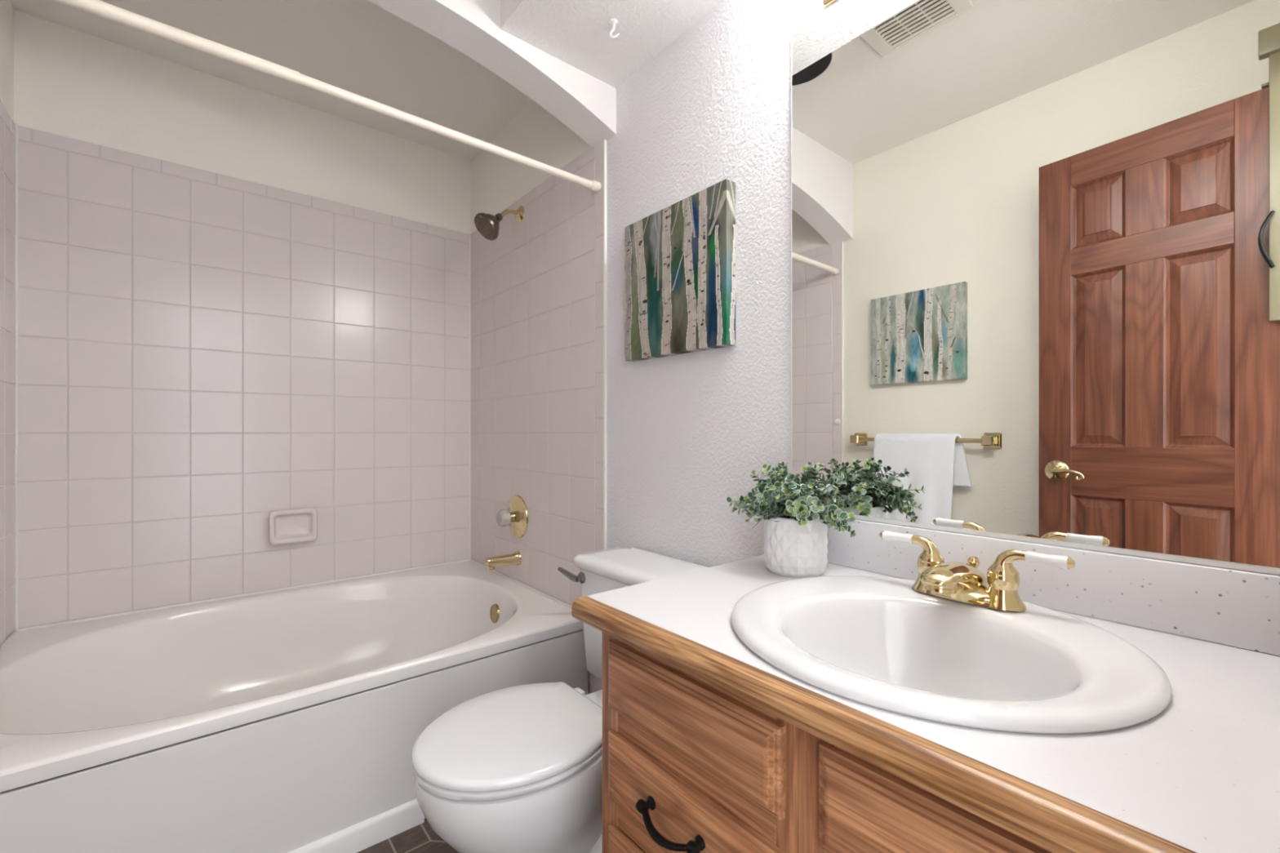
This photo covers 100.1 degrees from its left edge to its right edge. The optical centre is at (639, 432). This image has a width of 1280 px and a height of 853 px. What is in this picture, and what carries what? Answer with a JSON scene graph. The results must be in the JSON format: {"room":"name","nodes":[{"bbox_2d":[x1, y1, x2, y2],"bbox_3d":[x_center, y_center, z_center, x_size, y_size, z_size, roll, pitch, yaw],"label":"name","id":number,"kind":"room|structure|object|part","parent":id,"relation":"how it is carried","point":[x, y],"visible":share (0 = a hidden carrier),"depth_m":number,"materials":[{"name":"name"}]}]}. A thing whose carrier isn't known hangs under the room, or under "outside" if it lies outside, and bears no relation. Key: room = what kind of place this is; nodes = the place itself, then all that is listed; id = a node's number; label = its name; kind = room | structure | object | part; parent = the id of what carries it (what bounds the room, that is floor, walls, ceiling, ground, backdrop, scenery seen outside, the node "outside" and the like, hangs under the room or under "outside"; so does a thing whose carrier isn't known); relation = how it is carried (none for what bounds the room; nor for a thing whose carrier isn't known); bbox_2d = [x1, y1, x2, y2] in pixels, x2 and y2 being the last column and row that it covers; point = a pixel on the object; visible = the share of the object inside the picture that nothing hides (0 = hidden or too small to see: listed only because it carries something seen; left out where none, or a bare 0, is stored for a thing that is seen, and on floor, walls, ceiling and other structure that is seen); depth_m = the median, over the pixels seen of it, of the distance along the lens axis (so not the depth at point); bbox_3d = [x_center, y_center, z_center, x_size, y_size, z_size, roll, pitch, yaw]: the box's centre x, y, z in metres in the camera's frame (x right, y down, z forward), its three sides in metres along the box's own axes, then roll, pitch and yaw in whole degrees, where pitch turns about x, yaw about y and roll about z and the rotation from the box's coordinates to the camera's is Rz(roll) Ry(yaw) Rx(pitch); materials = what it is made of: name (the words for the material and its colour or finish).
{"room":"bathroom","nodes":[
{"label":"bathroom","id":0,"kind":"room"},
{"bbox_2d":[0,0,17,645],"bbox_3d":[-1.202,-0.133,0.679,0.114,2.420,2.785,0,0,-40],"label":"wall","id":1,"kind":"structure","parent":0,"point":[8,129],"depth_m":1.63,"materials":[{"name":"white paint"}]},
{"bbox_2d":[13,9,470,630],"bbox_3d":[-1.445,-0.133,2.216,1.500,2.420,0.108,0,0,-40],"label":"wall","id":2,"kind":"structure","parent":0,"point":[238,304],"depth_m":2.02,"materials":[{"name":"white tile"}]},
{"bbox_2d":[268,507,317,545],"bbox_3d":[-1.394,0.375,2.154,0.164,0.136,0.052,0,0,-40],"label":"soap dish","id":3,"kind":"object","parent":2,"relation":"attached to","point":[297,525],"visible":1,"depth_m":2.15,"materials":[{"name":"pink ceramic"}]},
{"bbox_2d":[9,0,532,160],"bbox_3d":[-0.592,-1.393,1.184,1.700,0.100,2.785,0,0,-40],"label":"ceiling","id":4,"kind":"structure","parent":0,"point":[360,47],"depth_m":1.91,"materials":[{"name":"white paint"}]},
{"bbox_2d":[287,798,424,852],"bbox_3d":[-0.959,1.044,1.188,0.931,0.066,0.013,0,0,-40],"label":"baseboard","id":5,"kind":"structure","parent":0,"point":[357,837],"depth_m":1.39,"materials":[{"name":"white paint"}]},
{"bbox_2d":[356,817,458,852],"bbox_3d":[-0.114,1.127,0.606,1.700,0.100,4.285,0,0,-40],"label":"floor","id":6,"kind":"structure","parent":0,"point":[420,838],"depth_m":1.40,"materials":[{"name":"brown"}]},
{"bbox_2d":[0,559,588,852],"bbox_3d":[-1.079,0.851,1.773,1.489,0.452,1.044,0,0,-40],"label":"bathtub","id":7,"kind":"object","parent":6,"relation":"on","point":[287,719],"visible":0.98,"depth_m":1.48,"materials":[{"name":"white ceramic"}]},
{"bbox_3d":[-0.581,0.732,2.163,0.030,0.076,0.076,0,0,-40],"label":"overflow plate","id":8,"kind":"part","parent":7,"relation":"part of","materials":[{"name":"gold metal"}]},
{"bbox_2d":[411,546,707,852],"bbox_3d":[-0.168,0.715,1.274,0.712,0.724,0.514,0,0,-40],"label":"toilet","id":9,"kind":"object","parent":6,"relation":"on","point":[517,769],"visible":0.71,"depth_m":1.09,"materials":[{"name":"white ceramic"}]},
{"bbox_3d":[-0.281,0.651,1.172,0.409,0.024,0.369,0,0,-40],"label":"lid","id":10,"kind":"part","parent":9,"relation":"part of","materials":[{"name":"white plastic"}]},
{"bbox_3d":[-0.280,0.674,1.172,0.404,0.017,0.364,0,0,-40],"label":"seat","id":11,"kind":"part","parent":9,"relation":"part of","materials":[{"name":"white plastic"}]},
{"bbox_3d":[-0.231,0.881,1.213,0.527,0.392,0.358,0,0,-40],"label":"bowl","id":12,"kind":"part","parent":9,"relation":"part of","materials":[{"name":"white ceramic"}]},
{"bbox_3d":[-0.195,0.410,1.533,0.087,0.041,0.039,0,0,38],"label":"flush lever","id":13,"kind":"part","parent":9,"relation":"part of","materials":[{"name":"silver metal"}]},
{"bbox_3d":[0.035,0.539,1.433,0.186,0.305,0.464,0,0,-40],"label":"tank","id":14,"kind":"part","parent":9,"relation":"part of","materials":[{"name":"white ceramic"}]},
{"bbox_3d":[0.031,0.371,1.430,0.207,0.036,0.500,0,0,-40],"label":"tank lid","id":15,"kind":"part","parent":9,"relation":"part of","materials":[{"name":"white ceramic"}]},
{"bbox_2d":[602,631,1053,852],"bbox_3d":[0.351,0.692,0.761,0.582,0.770,0.728,0,0,-40],"label":"vanity cabinet","id":16,"kind":"object","parent":6,"relation":"on","point":[690,765],"visible":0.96,"depth_m":0.65,"materials":[{"name":"brown wood"}]},
{"bbox_3d":[0.054,0.687,0.734,0.018,0.110,0.330,0,0,-40],"label":"drawer","id":17,"kind":"part","parent":16,"relation":"part of","materials":[{"name":"brown wood"}]},
{"bbox_3d":[0.068,0.605,0.747,0.018,0.055,0.305,0,0,-40],"label":"frame rail","id":18,"kind":"part","parent":16,"relation":"part of","materials":[{"name":"brown wood"}]},
{"bbox_3d":[0.034,0.531,0.716,0.036,0.022,0.118,0,0,-40],"label":"handle","id":19,"kind":"part","parent":16,"relation":"part of","materials":[{"name":"black metal"}]},
{"bbox_3d":[0.054,0.533,0.734,0.018,0.107,0.330,0,0,-40],"label":"drawer","id":20,"kind":"part","parent":16,"relation":"part of","materials":[{"name":"brown wood"}]},
{"bbox_3d":[0.054,0.388,0.734,0.018,0.105,0.330,0,0,-40],"label":"drawer","id":21,"kind":"part","parent":16,"relation":"part of","materials":[{"name":"brown wood"}]},
{"bbox_3d":[0.068,0.460,0.747,0.018,0.055,0.305,0,0,-40],"label":"frame rail","id":22,"kind":"part","parent":16,"relation":"part of","materials":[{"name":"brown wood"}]},
{"bbox_3d":[0.068,0.325,0.747,0.018,0.035,0.305,0,0,-40],"label":"frame rail","id":23,"kind":"part","parent":16,"relation":"part of","materials":[{"name":"brown wood"}]},
{"bbox_2d":[571,518,1279,852],"bbox_3d":[0.348,0.243,0.777,0.570,0.128,0.758,0,0,-40],"label":"countertop","id":24,"kind":"structure","parent":16,"relation":"on","point":[1202,775],"depth_m":0.55,"materials":[{"name":"laminate"}]},
{"bbox_2d":[726,461,856,577],"bbox_3d":[0.295,0.167,1.071,0.282,0.220,0.213,0,0,38],"label":"potted plant","id":25,"kind":"object","parent":24,"relation":"on","point":[797,513],"visible":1,"depth_m":1.02,"materials":[{"name":"green plant"}]},
{"bbox_3d":[0.310,0.221,1.070,0.124,0.112,0.124,0,0,-40],"label":"pot","id":26,"kind":"part","parent":25,"relation":"part of","materials":[{"name":"white ceramic"}]},
{"bbox_2d":[730,575,1172,733],"bbox_3d":[0.378,0.339,0.737,0.493,0.157,0.503,0,0,-40],"label":"sink","id":27,"kind":"object","parent":24,"relation":"in","point":[885,643],"visible":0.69,"depth_m":0.73,"materials":[{"name":"white ceramic"}]},
{"bbox_2d":[879,530,1075,611],"bbox_3d":[0.511,0.216,0.842,0.197,0.088,0.199,0,0,5],"label":"faucet","id":28,"kind":"object","parent":24,"relation":"on","point":[962,582],"visible":1,"depth_m":0.79,"materials":[{"name":"gold metal"}]},
{"bbox_3d":[0.473,0.191,0.889,0.024,0.036,0.042,0,0,-40],"label":"lever arm","id":29,"kind":"part","parent":28,"relation":"part of","materials":[{"name":"gold metal"}]},
{"bbox_3d":[0.466,0.226,0.805,0.134,0.059,0.058,0,0,-40],"label":"spout","id":30,"kind":"part","parent":28,"relation":"part of","materials":[{"name":"gold metal"}]},
{"bbox_3d":[0.511,0.254,0.842,0.057,0.012,0.159,0,0,-40],"label":"plate","id":31,"kind":"part","parent":28,"relation":"part of","materials":[{"name":"gold metal"}]},
{"bbox_3d":[0.538,0.228,0.864,0.017,0.057,0.017,0,0,-40],"label":"pop knob","id":32,"kind":"part","parent":28,"relation":"part of","materials":[{"name":"gold metal"}]},
{"bbox_3d":[0.550,0.191,0.796,0.024,0.036,0.042,0,0,-40],"label":"lever arm","id":33,"kind":"part","parent":28,"relation":"part of","materials":[{"name":"gold metal"}]},
{"bbox_3d":[0.296,0.325,0.471,0.018,0.035,0.264,0,0,-40],"label":"frame rail","id":34,"kind":"part","parent":16,"relation":"part of","materials":[{"name":"brown wood"}]},
{"bbox_2d":[500,0,724,88],"bbox_3d":[0.212,-1.229,1.075,0.400,0.228,1.393,0,0,-40],"label":"ceiling","id":35,"kind":"structure","parent":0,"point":[575,33],"depth_m":1.48,"materials":[{"name":"white paint"}]},
{"bbox_2d":[608,18,619,39],"bbox_3d":[-0.071,-1.092,1.458,0.026,0.046,0.027,0,0,-40],"label":"ceiling hook","id":36,"kind":"object","parent":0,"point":[613,22],"visible":1,"depth_m":1.46,"materials":[{"name":"white paint"}]},
{"bbox_2d":[469,0,839,693],"bbox_3d":[0.019,-0.133,1.690,0.114,2.420,2.785,0,0,-40],"label":"wall","id":37,"kind":"structure","parent":0,"point":[602,450],"depth_m":1.67,"materials":[{"name":"white paint"}]},
{"bbox_2d":[52,0,600,192],"bbox_3d":[-0.711,-0.824,1.329,1.483,0.036,0.033,0,0,-40],"label":"shower curtain rod","id":38,"kind":"object","parent":37,"relation":"attached to","point":[97,7],"visible":1,"depth_m":1.23,"materials":[{"name":"white metal"}]},
{"bbox_2d":[365,0,616,147],"bbox_3d":[-0.695,-1.155,1.309,1.500,0.376,0.123,0,0,-40],"label":"arch","id":39,"kind":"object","parent":37,"relation":"attached to","point":[586,104],"depth_m":1.56,"materials":[{"name":"white paint"}]},
{"bbox_2d":[474,205,524,240],"bbox_3d":[-0.570,-0.857,2.169,0.196,0.170,0.114,0,0,-40],"label":"shower","id":40,"kind":"object","parent":37,"relation":"attached to","point":[487,225],"visible":1,"depth_m":2.14,"materials":[{"name":"gold metal"}]},
{"bbox_3d":[-0.537,-0.892,2.202,0.103,0.055,0.019,0,0,-40],"label":"arm","id":41,"kind":"part","parent":40,"relation":"part of","materials":[{"name":"gold metal"}]},
{"bbox_2d":[484,551,521,569],"bbox_3d":[-0.567,0.529,2.206,0.142,0.060,0.062,0,0,-40],"label":"tub spout","id":42,"kind":"object","parent":37,"relation":"attached to","point":[513,558],"visible":1,"depth_m":2.19,"materials":[{"name":"gold metal"}]},
{"bbox_2d":[487,566,495,569],"bbox_3d":[-0.604,0.548,2.175,0.032,0.018,0.032,0,0,-40],"label":"outlet","id":43,"kind":"object","parent":42,"relation":"attached to","point":[488,567],"depth_m":2.16,"materials":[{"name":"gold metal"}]},
{"bbox_2d":[496,494,528,537],"bbox_3d":[-0.546,0.354,2.223,0.088,0.180,0.180,0,0,-40],"label":"shower valve","id":44,"kind":"object","parent":37,"relation":"attached to","point":[516,516],"visible":1,"depth_m":2.21,"materials":[{"name":"gold metal"}]},
{"bbox_3d":[-0.563,0.354,2.209,0.045,0.070,0.074,0,0,-40],"label":"knob","id":45,"kind":"part","parent":44,"relation":"part of","materials":[{"name":"white"}]},
{"bbox_3d":[-0.542,0.354,2.227,0.034,0.044,0.044,0,0,-40],"label":"stem","id":46,"kind":"part","parent":44,"relation":"part of","materials":[{"name":"gold metal"}]},
{"bbox_2d":[624,178,735,361],"bbox_3d":[0.097,-0.424,1.500,0.035,0.410,0.410,0,0,-40],"label":"canvas painting","id":47,"kind":"object","parent":37,"relation":"attached to","point":[680,258],"visible":1,"depth_m":1.45},
{"bbox_2d":[822,0,836,7],"bbox_3d":[0.545,-0.975,0.878,0.137,0.120,0.615,0,0,-40],"label":"vanity light","id":48,"kind":"object","parent":37,"relation":"attached to","point":[826,3],"visible":1,"depth_m":1.15,"materials":[{"name":"gold metal"}]},
{"bbox_2d":[791,0,1279,574],"bbox_3d":[0.575,-0.365,0.942,0.008,1.086,0.723,0,0,-40],"label":"wall mirror","id":49,"kind":"object","parent":37,"relation":"attached to","point":[1035,244],"visible":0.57,"depth_m":0.86,"materials":[{"name":"silver mirror"}]},
{"bbox_2d":[826,518,1279,656],"bbox_3d":[0.560,0.228,0.952,0.019,0.098,0.758,0,0,-40],"label":"backsplash","id":50,"kind":"structure","parent":37,"relation":"attached to","point":[1233,607],"depth_m":0.78,"materials":[{"name":"laminate"}]}
]}

